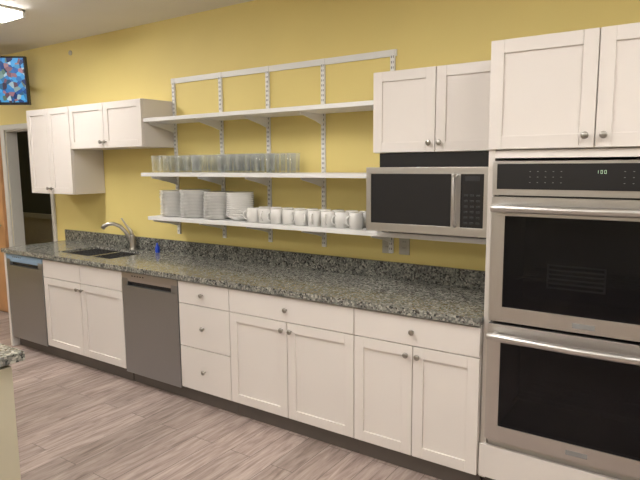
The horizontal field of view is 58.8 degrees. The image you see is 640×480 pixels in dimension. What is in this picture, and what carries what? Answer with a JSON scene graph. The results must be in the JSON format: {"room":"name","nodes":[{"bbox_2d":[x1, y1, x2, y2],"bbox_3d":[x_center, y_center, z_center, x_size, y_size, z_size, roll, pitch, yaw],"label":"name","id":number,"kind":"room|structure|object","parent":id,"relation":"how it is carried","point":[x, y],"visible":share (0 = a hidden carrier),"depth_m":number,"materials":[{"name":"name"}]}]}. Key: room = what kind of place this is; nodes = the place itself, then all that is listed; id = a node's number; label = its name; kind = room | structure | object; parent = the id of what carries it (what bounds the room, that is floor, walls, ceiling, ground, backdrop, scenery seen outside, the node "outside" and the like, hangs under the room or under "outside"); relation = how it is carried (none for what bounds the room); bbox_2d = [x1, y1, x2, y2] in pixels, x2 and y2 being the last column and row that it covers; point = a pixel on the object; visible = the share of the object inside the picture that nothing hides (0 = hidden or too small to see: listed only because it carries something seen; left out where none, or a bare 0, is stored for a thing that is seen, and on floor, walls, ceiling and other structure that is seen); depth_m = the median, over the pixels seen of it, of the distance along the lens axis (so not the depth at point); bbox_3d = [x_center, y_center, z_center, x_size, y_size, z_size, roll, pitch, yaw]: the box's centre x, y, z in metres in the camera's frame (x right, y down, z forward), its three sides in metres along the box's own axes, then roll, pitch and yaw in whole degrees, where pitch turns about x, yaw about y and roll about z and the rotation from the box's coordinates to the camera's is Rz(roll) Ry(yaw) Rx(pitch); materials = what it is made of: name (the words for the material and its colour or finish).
{"room":"kitchen","nodes":[
{"label":"kitchen","id":0,"kind":"room"},
{"bbox_2d":[17,131,53,244],"bbox_3d":[-0.374,-0.633,6.617,11.600,2.800,0.100,5,9,34],"label":"wall","id":1,"kind":"structure","parent":0,"point":[37,230],"depth_m":9.64,"materials":[{"name":"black paint"}]},
{"bbox_2d":[23,212,51,218],"bbox_3d":[-0.406,-0.051,6.641,11.600,0.080,0.030,5,9,34],"label":"trim","id":2,"kind":"structure","parent":1,"relation":"attached to","point":[25,214],"depth_m":9.55,"materials":[{"name":"paint"}]},
{"bbox_2d":[0,0,252,55],"bbox_3d":[-2.719,-1.579,3.029,11.800,0.060,8.400,5,9,34],"label":"ceiling","id":3,"kind":"structure","parent":0,"point":[46,22],"depth_m":4.43,"materials":[{"name":"paint"}]},
{"bbox_2d":[0,5,25,23],"bbox_3d":[-2.667,-1.623,3.818,0.320,0.059,1.230,5,9,34],"label":"ceiling light","id":4,"kind":"object","parent":3,"relation":"attached to","point":[8,14],"depth_m":4.20,"materials":[{"name":"white"}]},
{"bbox_2d":[0,310,482,479],"bbox_3d":[-2.697,1.256,3.408,11.800,0.060,8.400,5,9,34],"label":"floor","id":5,"kind":"structure","parent":0,"point":[75,421],"depth_m":3.45,"materials":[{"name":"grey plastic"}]},
{"bbox_2d":[0,365,20,479],"bbox_3d":[-2.376,0.917,2.395,2.015,0.876,1.180,5,9,34],"label":"kitchen island","id":6,"kind":"object","parent":5,"relation":"on","point":[9,451],"visible":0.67,"depth_m":2.25,"materials":[{"name":"beige paint"}]},
{"bbox_2d":[0,343,24,366],"bbox_3d":[-2.382,0.463,2.340,2.065,0.038,1.245,5,9,34],"label":"island countertop","id":7,"kind":"structure","parent":6,"relation":"on","point":[9,355],"depth_m":2.25,"materials":[{"name":"stone"}]},
{"bbox_2d":[4,253,19,345],"bbox_3d":[-2.678,0.510,5.465,0.032,0.875,0.630,5,9,34],"label":"cabinet end panel","id":8,"kind":"object","parent":5,"relation":"on","point":[14,340],"visible":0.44,"depth_m":5.22,"materials":[{"name":"white paint"}]},
{"bbox_2d":[6,253,55,355],"bbox_3d":[-2.426,0.536,5.278,0.584,0.868,0.608,5,9,34],"label":"dishwasher","id":9,"kind":"object","parent":5,"relation":"on","point":[25,273],"visible":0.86,"depth_m":5.02,"materials":[{"name":"grey metal"}]},
{"bbox_2d":[42,259,134,380],"bbox_3d":[-1.741,0.589,4.814,1.058,0.875,0.661,5,9,34],"label":"base cabinet","id":10,"kind":"object","parent":5,"relation":"on","point":[85,311],"visible":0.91,"depth_m":4.55,"materials":[{"name":"white paint"}]},
{"bbox_2d":[1,240,484,326],"bbox_3d":[-0.885,0.205,4.182,4.408,0.037,0.650,5,9,34],"label":"countertop","id":11,"kind":"structure","parent":10,"relation":"on","point":[454,304],"depth_m":3.59,"materials":[{"name":"grey stone"}]},
{"bbox_2d":[67,248,137,258],"bbox_3d":[-1.856,0.209,4.873,0.726,0.175,0.383,5,9,34],"label":"sink","id":12,"kind":"object","parent":11,"relation":"in","point":[101,253],"visible":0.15,"depth_m":5.03,"materials":[{"name":"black metal"}]},
{"bbox_2d":[101,218,136,249],"bbox_3d":[-1.759,-0.052,4.965,0.298,0.279,0.067,-2,8,-10],"label":"kitchen faucet","id":13,"kind":"object","parent":11,"relation":"on","point":[131,237],"visible":1,"depth_m":4.97,"materials":[{"name":"silver metal"}]},
{"bbox_2d":[155,243,159,252],"bbox_3d":[-1.375,0.065,4.807,0.040,0.082,0.040,5,9,34],"label":"dish soap bottle","id":14,"kind":"object","parent":11,"relation":"on","point":[157,248],"visible":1,"depth_m":4.79,"materials":[{"name":"blue plastic"}]},
{"bbox_2d":[122,271,188,397],"bbox_3d":[-1.051,0.650,4.349,0.602,0.868,0.608,5,9,34],"label":"dishwasher","id":15,"kind":"object","parent":5,"relation":"on","point":[153,344],"visible":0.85,"depth_m":4.09,"materials":[{"name":"grey metal"}]},
{"bbox_2d":[178,280,238,413],"bbox_3d":[-0.605,0.683,4.047,0.468,0.875,0.661,5,9,34],"label":"base cabinet","id":16,"kind":"object","parent":5,"relation":"on","point":[204,313],"visible":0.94,"depth_m":3.80,"materials":[{"name":"white paint"}]},
{"bbox_2d":[229,288,358,452],"bbox_3d":[-0.027,0.731,3.657,0.925,0.875,0.661,5,9,34],"label":"base cabinet","id":17,"kind":"object","parent":5,"relation":"on","point":[292,359],"visible":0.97,"depth_m":3.39,"materials":[{"name":"white paint"}]},
{"bbox_2d":[354,308,483,479],"bbox_3d":[0.646,0.786,3.202,0.700,0.875,0.661,5,9,34],"label":"base cabinet","id":18,"kind":"object","parent":5,"relation":"on","point":[418,381],"visible":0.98,"depth_m":2.94,"materials":[{"name":"white paint"}]},
{"bbox_2d":[478,22,639,479],"bbox_3d":[1.305,0.190,2.675,0.890,2.186,0.648,5,9,34],"label":"tall cabinet","id":19,"kind":"object","parent":5,"relation":"on","point":[569,95],"visible":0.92,"depth_m":2.44,"materials":[{"name":"white paint"}]},
{"bbox_2d":[484,160,639,478],"bbox_3d":[1.258,0.310,2.620,0.822,1.342,0.626,5,9,34],"label":"double oven","id":20,"kind":"object","parent":19,"relation":"in","point":[563,334],"visible":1,"depth_m":2.72,"materials":[{"name":"silver metal"}]},
{"bbox_2d":[0,0,639,270],"bbox_3d":[-1.493,-0.407,4.987,11.600,2.800,0.120,5,9,34],"label":"wall","id":21,"kind":"structure","parent":0,"point":[141,61],"depth_m":4.04,"materials":[{"name":"yellow paint"}]},
{"bbox_2d":[0,139,8,312],"bbox_3d":[-3.850,-0.206,6.492,0.890,2.020,0.107,5,9,34],"label":"door","id":22,"kind":"structure","parent":21,"relation":"in","point":[4,240],"depth_m":6.30,"materials":[{"name":"beige wood"}]},
{"bbox_2d":[0,56,30,104],"bbox_3d":[-3.243,-1.549,5.630,0.840,0.452,0.455,-1,8,-4],"label":"television","id":23,"kind":"object","parent":21,"relation":"attached to","point":[14,78],"visible":1,"depth_m":5.44,"materials":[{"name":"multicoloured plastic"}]},
{"bbox_2d":[0,123,57,246],"bbox_3d":[-3.021,-0.177,6.058,0.940,2.085,0.138,5,9,34],"label":"trim","id":24,"kind":"structure","parent":21,"relation":"attached to","point":[11,155],"depth_m":6.20,"materials":[{"name":"paint"}]},
{"bbox_2d":[26,106,104,194],"bbox_3d":[-2.354,-0.811,5.229,0.665,0.760,0.353,5,9,34],"label":"upper cabinet","id":25,"kind":"object","parent":21,"relation":"attached to","point":[56,168],"visible":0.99,"depth_m":5.09,"materials":[{"name":"white paint"}]},
{"bbox_2d":[68,98,173,149],"bbox_3d":[-1.684,-0.951,4.749,0.952,0.367,0.353,5,9,34],"label":"upper cabinet","id":26,"kind":"object","parent":21,"relation":"attached to","point":[113,125],"visible":1,"depth_m":4.56,"materials":[{"name":"white paint"}]},
{"bbox_2d":[149,49,396,252],"bbox_3d":[-0.433,-0.593,3.995,2.015,1.255,0.269,5,9,34],"label":"shelf bracket","id":27,"kind":"object","parent":21,"relation":"attached to","point":[320,118],"visible":0.66,"depth_m":4.04,"materials":[{"name":"white metal"}]},
{"bbox_2d":[141,172,365,177],"bbox_3d":[-0.457,-0.458,3.990,2.080,0.028,0.300,5,9,34],"label":"storage shelf","id":28,"kind":"object","parent":27,"relation":"attached to","point":[158,174],"visible":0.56,"depth_m":3.83,"materials":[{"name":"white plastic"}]},
{"bbox_2d":[143,100,372,123],"bbox_3d":[-0.445,-0.870,3.929,2.017,0.028,0.294,5,9,34],"label":"storage shelf","id":29,"kind":"object","parent":27,"relation":"attached to","point":[357,106],"visible":0.76,"depth_m":3.74,"materials":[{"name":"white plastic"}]},
{"bbox_2d":[148,215,485,243],"bbox_3d":[-0.124,-0.096,3.816,2.775,0.028,0.294,5,9,34],"label":"storage shelf","id":30,"kind":"object","parent":27,"relation":"attached to","point":[229,222],"visible":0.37,"depth_m":3.53,"materials":[{"name":"white plastic"}]},
{"bbox_2d":[159,189,233,218],"bbox_3d":[-0.947,-0.280,4.343,0.714,0.210,0.256,5,9,34],"label":"plates","id":31,"kind":"object","parent":30,"relation":"on","point":[190,203],"visible":0.93,"depth_m":4.25,"materials":[{"name":"white ceramic"}]},
{"bbox_2d":[226,191,253,220],"bbox_3d":[-0.571,-0.242,4.072,0.203,0.201,0.200,5,9,34],"label":"bowls","id":32,"kind":"object","parent":30,"relation":"on","point":[238,202],"visible":0.93,"depth_m":3.99,"materials":[{"name":"white ceramic"}]},
{"bbox_2d":[243,206,365,229],"bbox_3d":[-0.096,-0.152,3.747,0.952,0.100,0.237,5,9,34],"label":"mugs","id":33,"kind":"object","parent":30,"relation":"on","point":[312,217],"visible":0.97,"depth_m":3.66,"materials":[{"name":"white ceramic"}]},
{"bbox_2d":[366,151,488,237],"bbox_3d":[0.666,-0.255,3.145,0.739,0.452,0.443,5,9,34],"label":"microwave oven","id":34,"kind":"object","parent":30,"relation":"on","point":[436,193],"visible":0.88,"depth_m":3.02,"materials":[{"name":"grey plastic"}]},
{"bbox_2d":[65,229,484,289],"bbox_3d":[-0.708,0.097,4.431,4.408,0.108,0.020,5,9,34],"label":"backsplash","id":35,"kind":"structure","parent":21,"relation":"attached to","point":[468,278],"depth_m":4.01,"materials":[{"name":"grey stone"}]},
{"bbox_2d":[382,240,391,253],"bbox_3d":[0.432,0.027,3.646,0.070,0.115,0.010,5,9,34],"label":"electrical outlet","id":36,"kind":"object","parent":21,"relation":"attached to","point":[385,244],"visible":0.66,"depth_m":3.65,"materials":[{"name":"plastic"}]},
{"bbox_2d":[399,238,409,254],"bbox_3d":[0.531,0.035,3.579,0.070,0.115,0.010,5,9,34],"label":"electrical outlet","id":37,"kind":"object","parent":21,"relation":"attached to","point":[404,244],"visible":0.94,"depth_m":3.58,"materials":[{"name":"plastic"}]},
{"bbox_2d":[373,60,490,152],"bbox_3d":[0.697,-0.713,3.147,0.757,0.451,0.353,5,9,34],"label":"upper cabinet","id":38,"kind":"object","parent":21,"relation":"attached to","point":[443,108],"visible":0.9,"depth_m":3.04,"materials":[{"name":"white paint"}]}
]}

